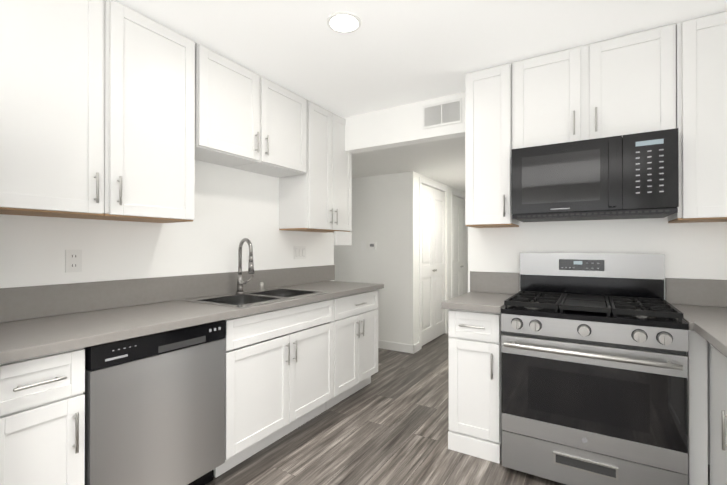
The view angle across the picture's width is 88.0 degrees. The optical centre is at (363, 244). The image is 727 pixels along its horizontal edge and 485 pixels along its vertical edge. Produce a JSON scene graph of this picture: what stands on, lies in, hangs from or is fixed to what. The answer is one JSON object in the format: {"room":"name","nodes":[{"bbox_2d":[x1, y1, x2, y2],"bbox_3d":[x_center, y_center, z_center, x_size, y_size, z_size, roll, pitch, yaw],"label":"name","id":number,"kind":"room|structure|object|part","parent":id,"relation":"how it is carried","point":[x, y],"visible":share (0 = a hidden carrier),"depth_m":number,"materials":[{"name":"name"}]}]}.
{"room":"kitchen","nodes":[
{"label":"kitchen","id":0,"kind":"room"},
{"bbox_2d":[0,160,333,287],"bbox_3d":[-2.770,0.035,1.496,1.700,2.460,6.670,0,0,31],"label":"wall","id":1,"kind":"structure","parent":0,"point":[234,207],"depth_m":2.45,"materials":[{"name":"paint"}]},
{"bbox_2d":[65,250,81,272],"bbox_3d":[-1.496,0.082,1.944,0.008,0.116,0.072,0,0,31],"label":"electrical outlet plate","id":2,"kind":"object","parent":1,"relation":"attached to","point":[73,260],"visible":1,"depth_m":1.94,"materials":[{"name":"white plastic"}]},
{"bbox_2d":[0,0,199,222],"bbox_3d":[-1.359,-0.670,1.860,0.327,1.039,0.955,0,0,31],"label":"upper cabinet","id":3,"kind":"object","parent":1,"relation":"attached to","point":[112,110],"depth_m":1.75,"materials":[{"name":"white wood"}]},
{"bbox_2d":[200,45,307,179],"bbox_3d":[-0.848,-0.880,2.700,0.327,0.611,0.975,0,0,31],"label":"upper cabinet","id":4,"kind":"object","parent":1,"relation":"attached to","point":[249,122],"depth_m":2.55,"materials":[{"name":"white wood"}]},
{"bbox_2d":[294,246,305,258],"bbox_3d":[-0.580,0.069,3.446,0.008,0.116,0.164,0,0,31],"label":"switch plate","id":5,"kind":"object","parent":1,"relation":"attached to","point":[299,252],"visible":1,"depth_m":3.44,"materials":[{"name":"white plastic"}]},
{"bbox_2d":[279,100,351,231],"bbox_3d":[-0.415,-0.660,3.409,0.327,1.044,0.642,0,0,31],"label":"upper cabinet","id":6,"kind":"object","parent":1,"relation":"attached to","point":[321,200],"depth_m":3.22,"materials":[{"name":"white wood"}]},
{"bbox_2d":[334,171,464,344],"bbox_3d":[0.460,0.212,6.331,2.180,2.150,3.109,0,0,31],"label":"wall","id":7,"kind":"structure","parent":0,"point":[385,212],"depth_m":4.63,"materials":[{"name":"paint"}]},
{"bbox_3d":[-0.001,0.010,4.798,0.072,0.116,0.008,0,0,31],"label":"light switch plate in the hall","id":8,"kind":"part","parent":7,"relation":"part of","materials":[{"name":"white plastic"}]},
{"bbox_2d":[368,242,375,248],"bbox_3d":[0.111,0.010,4.722,0.100,0.090,0.022,0,0,31],"label":"thermostat","id":9,"kind":"object","parent":7,"relation":"attached to","point":[371,245],"visible":0.96,"depth_m":4.71,"materials":[{"name":"white plastic"}]},
{"bbox_2d":[422,184,444,345],"bbox_3d":[0.939,0.253,5.055,0.066,2.033,0.942,0,0,31],"label":"closet door","id":10,"kind":"structure","parent":7,"relation":"attached to","point":[433,259],"depth_m":5.04,"materials":[{"name":"white wood"}]},
{"bbox_2d":[419,177,464,349],"bbox_3d":[1.276,0.229,5.564,0.012,2.110,2.280,0,0,31],"label":"door frame","id":11,"kind":"structure","parent":7,"relation":"attached to","point":[425,181],"depth_m":4.92,"materials":[{"name":"white wood"}]},
{"bbox_2d":[453,196,467,297],"bbox_3d":[1.574,0.258,6.096,0.066,2.033,0.942,0,0,31],"label":"closet door","id":12,"kind":"structure","parent":7,"relation":"attached to","point":[460,257],"depth_m":6.05,"materials":[{"name":"white wood"}]},
{"bbox_2d":[344,92,464,153],"bbox_3d":[0.210,-1.031,3.344,1.470,0.310,0.120,0,0,31],"label":"header beam","id":13,"kind":"structure","parent":0,"point":[398,126],"depth_m":3.24,"materials":[{"name":"paint"}]},
{"bbox_2d":[423,98,461,128],"bbox_3d":[0.627,-1.048,3.014,0.325,0.190,0.010,0,0,31],"label":"air vent grille","id":14,"kind":"object","parent":13,"relation":"attached to","point":[445,113],"visible":1,"depth_m":3.01,"materials":[{"name":"white metal"}]},
{"bbox_2d":[352,136,464,192],"bbox_3d":[0.660,-0.916,5.588,3.300,0.100,4.180,0,0,31],"label":"ceiling","id":15,"kind":"structure","parent":0,"point":[442,161],"depth_m":3.94,"materials":[{"name":"paint"}]},
{"bbox_2d":[114,0,726,117],"bbox_3d":[-1.288,-1.250,0.475,5.300,0.100,6.460,0,0,31],"label":"ceiling","id":16,"kind":"structure","parent":0,"point":[387,54],"depth_m":2.13,"materials":[{"name":"paint"}]},
{"bbox_2d":[327,11,360,32],"bbox_3d":[-0.104,-1.188,2.014,0.184,0.009,0.184,0,0,31],"label":"recessed light","id":17,"kind":"object","parent":16,"relation":"in","point":[344,22],"visible":1,"depth_m":2.00,"materials":[{"name":"white plastic"}]},
{"bbox_2d":[205,333,709,484],"bbox_3d":[-0.184,1.319,2.273,5.300,0.100,10.700,0,0,31],"label":"floor","id":18,"kind":"structure","parent":0,"point":[388,424],"depth_m":2.38,"materials":[{"name":"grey wood"}]},
{"bbox_2d":[0,348,84,484],"bbox_3d":[-1.412,0.828,1.488,0.617,0.874,0.295,0,0,31],"label":"base cabinet","id":19,"kind":"object","parent":18,"relation":"on","point":[42,398],"depth_m":1.35,"materials":[{"name":"white wood"}]},
{"bbox_2d":[83,320,225,484],"bbox_3d":[-1.153,0.831,1.883,0.616,0.865,0.630,0,0,31],"label":"dishwasher","id":20,"kind":"object","parent":18,"relation":"on","point":[154,409],"visible":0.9,"depth_m":1.68,"materials":[{"name":"grey metal"}]},
{"bbox_2d":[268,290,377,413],"bbox_3d":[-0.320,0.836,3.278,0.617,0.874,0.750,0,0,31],"label":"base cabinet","id":21,"kind":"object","parent":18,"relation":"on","point":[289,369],"depth_m":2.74,"materials":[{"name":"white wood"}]},
{"bbox_2d":[0,265,383,363],"bbox_3d":[-0.761,0.297,2.532,0.648,0.194,2.792,0,0,31],"label":"countertop","id":22,"kind":"structure","parent":21,"relation":"on","point":[40,320],"depth_m":1.94,"materials":[{"name":"stone"}]},
{"bbox_2d":[236,238,253,293],"bbox_3d":[-0.809,0.149,2.694,0.210,0.398,0.179,0,0,31],"label":"gooseneck faucet","id":23,"kind":"object","parent":22,"relation":"on","point":[240,282],"visible":1,"depth_m":2.69,"materials":[{"name":"silver metal"}]},
{"bbox_2d":[181,288,329,307],"bbox_3d":[-0.701,0.442,2.593,0.550,0.186,0.840,0,0,31],"label":"double-bowl sink","id":24,"kind":"object","parent":22,"relation":"in","point":[253,298],"visible":0.19,"depth_m":2.60,"materials":[{"name":"metal"}]},
{"bbox_2d":[259,282,263,290],"bbox_3d":[-0.783,0.318,2.890,0.044,0.062,0.044,0,0,31],"label":"dispenser","id":25,"kind":"object","parent":24,"relation":"on","point":[261,286],"visible":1,"depth_m":2.88,"materials":[{"name":"silver metal"}]},
{"bbox_2d":[378,340,414,353],"bbox_3d":[-0.300,1.231,4.971,2.094,0.100,0.013,0,0,31],"label":"baseboard","id":26,"kind":"structure","parent":18,"relation":"on","point":[401,347],"depth_m":4.54,"materials":[{"name":"white wood"}]},
{"bbox_2d":[448,309,501,463],"bbox_3d":[0.812,0.833,2.515,0.308,0.872,0.648,0,0,31],"label":"base cabinet","id":27,"kind":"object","parent":18,"relation":"on","point":[474,340],"depth_m":2.26,"materials":[{"name":"white wood"}]},
{"bbox_2d":[441,271,519,312],"bbox_3d":[0.803,0.297,2.521,0.353,0.194,0.654,0,0,31],"label":"countertop","id":28,"kind":"structure","parent":27,"relation":"on","point":[490,292],"depth_m":2.70,"materials":[{"name":"stone"}]},
{"bbox_2d":[501,252,688,484],"bbox_3d":[1.273,0.659,2.158,0.805,1.216,0.760,0,0,31],"label":"gas range","id":29,"kind":"object","parent":18,"relation":"on","point":[594,370],"visible":1,"depth_m":1.92,"materials":[{"name":"silver metal"}]},
{"bbox_2d":[687,330,726,484],"bbox_3d":[1.606,0.827,1.294,0.633,0.872,1.888,0,0,31],"label":"base cabinet","id":30,"kind":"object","parent":18,"relation":"on","point":[699,387],"depth_m":1.72,"materials":[{"name":"white wood"}]},
{"bbox_2d":[665,278,726,356],"bbox_3d":[1.594,0.291,1.281,0.642,0.194,1.948,0,0,31],"label":"countertop","id":31,"kind":"structure","parent":30,"relation":"on","point":[700,305],"depth_m":2.13,"materials":[{"name":"stone"}]},
{"bbox_2d":[468,216,726,464],"bbox_3d":[2.835,0.048,4.186,2.130,2.460,4.300,0,0,31],"label":"wall","id":32,"kind":"structure","parent":0,"point":[696,250],"depth_m":2.42,"materials":[{"name":"paint"}]},
{"bbox_2d":[465,11,726,227],"bbox_3d":[1.525,-0.659,2.256,1.766,1.056,0.360,0,0,31],"label":"upper cabinet","id":33,"kind":"object","parent":32,"relation":"attached to","point":[673,76],"visible":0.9,"depth_m":2.15,"materials":[{"name":"white wood"}]},
{"bbox_2d":[511,128,678,221],"bbox_3d":[1.362,-0.379,2.291,0.806,0.432,0.466,0,0,31],"label":"microwave","id":34,"kind":"object","parent":33,"relation":"attached to","point":[632,176],"visible":1,"depth_m":2.11,"materials":[{"name":"black"}]}
]}

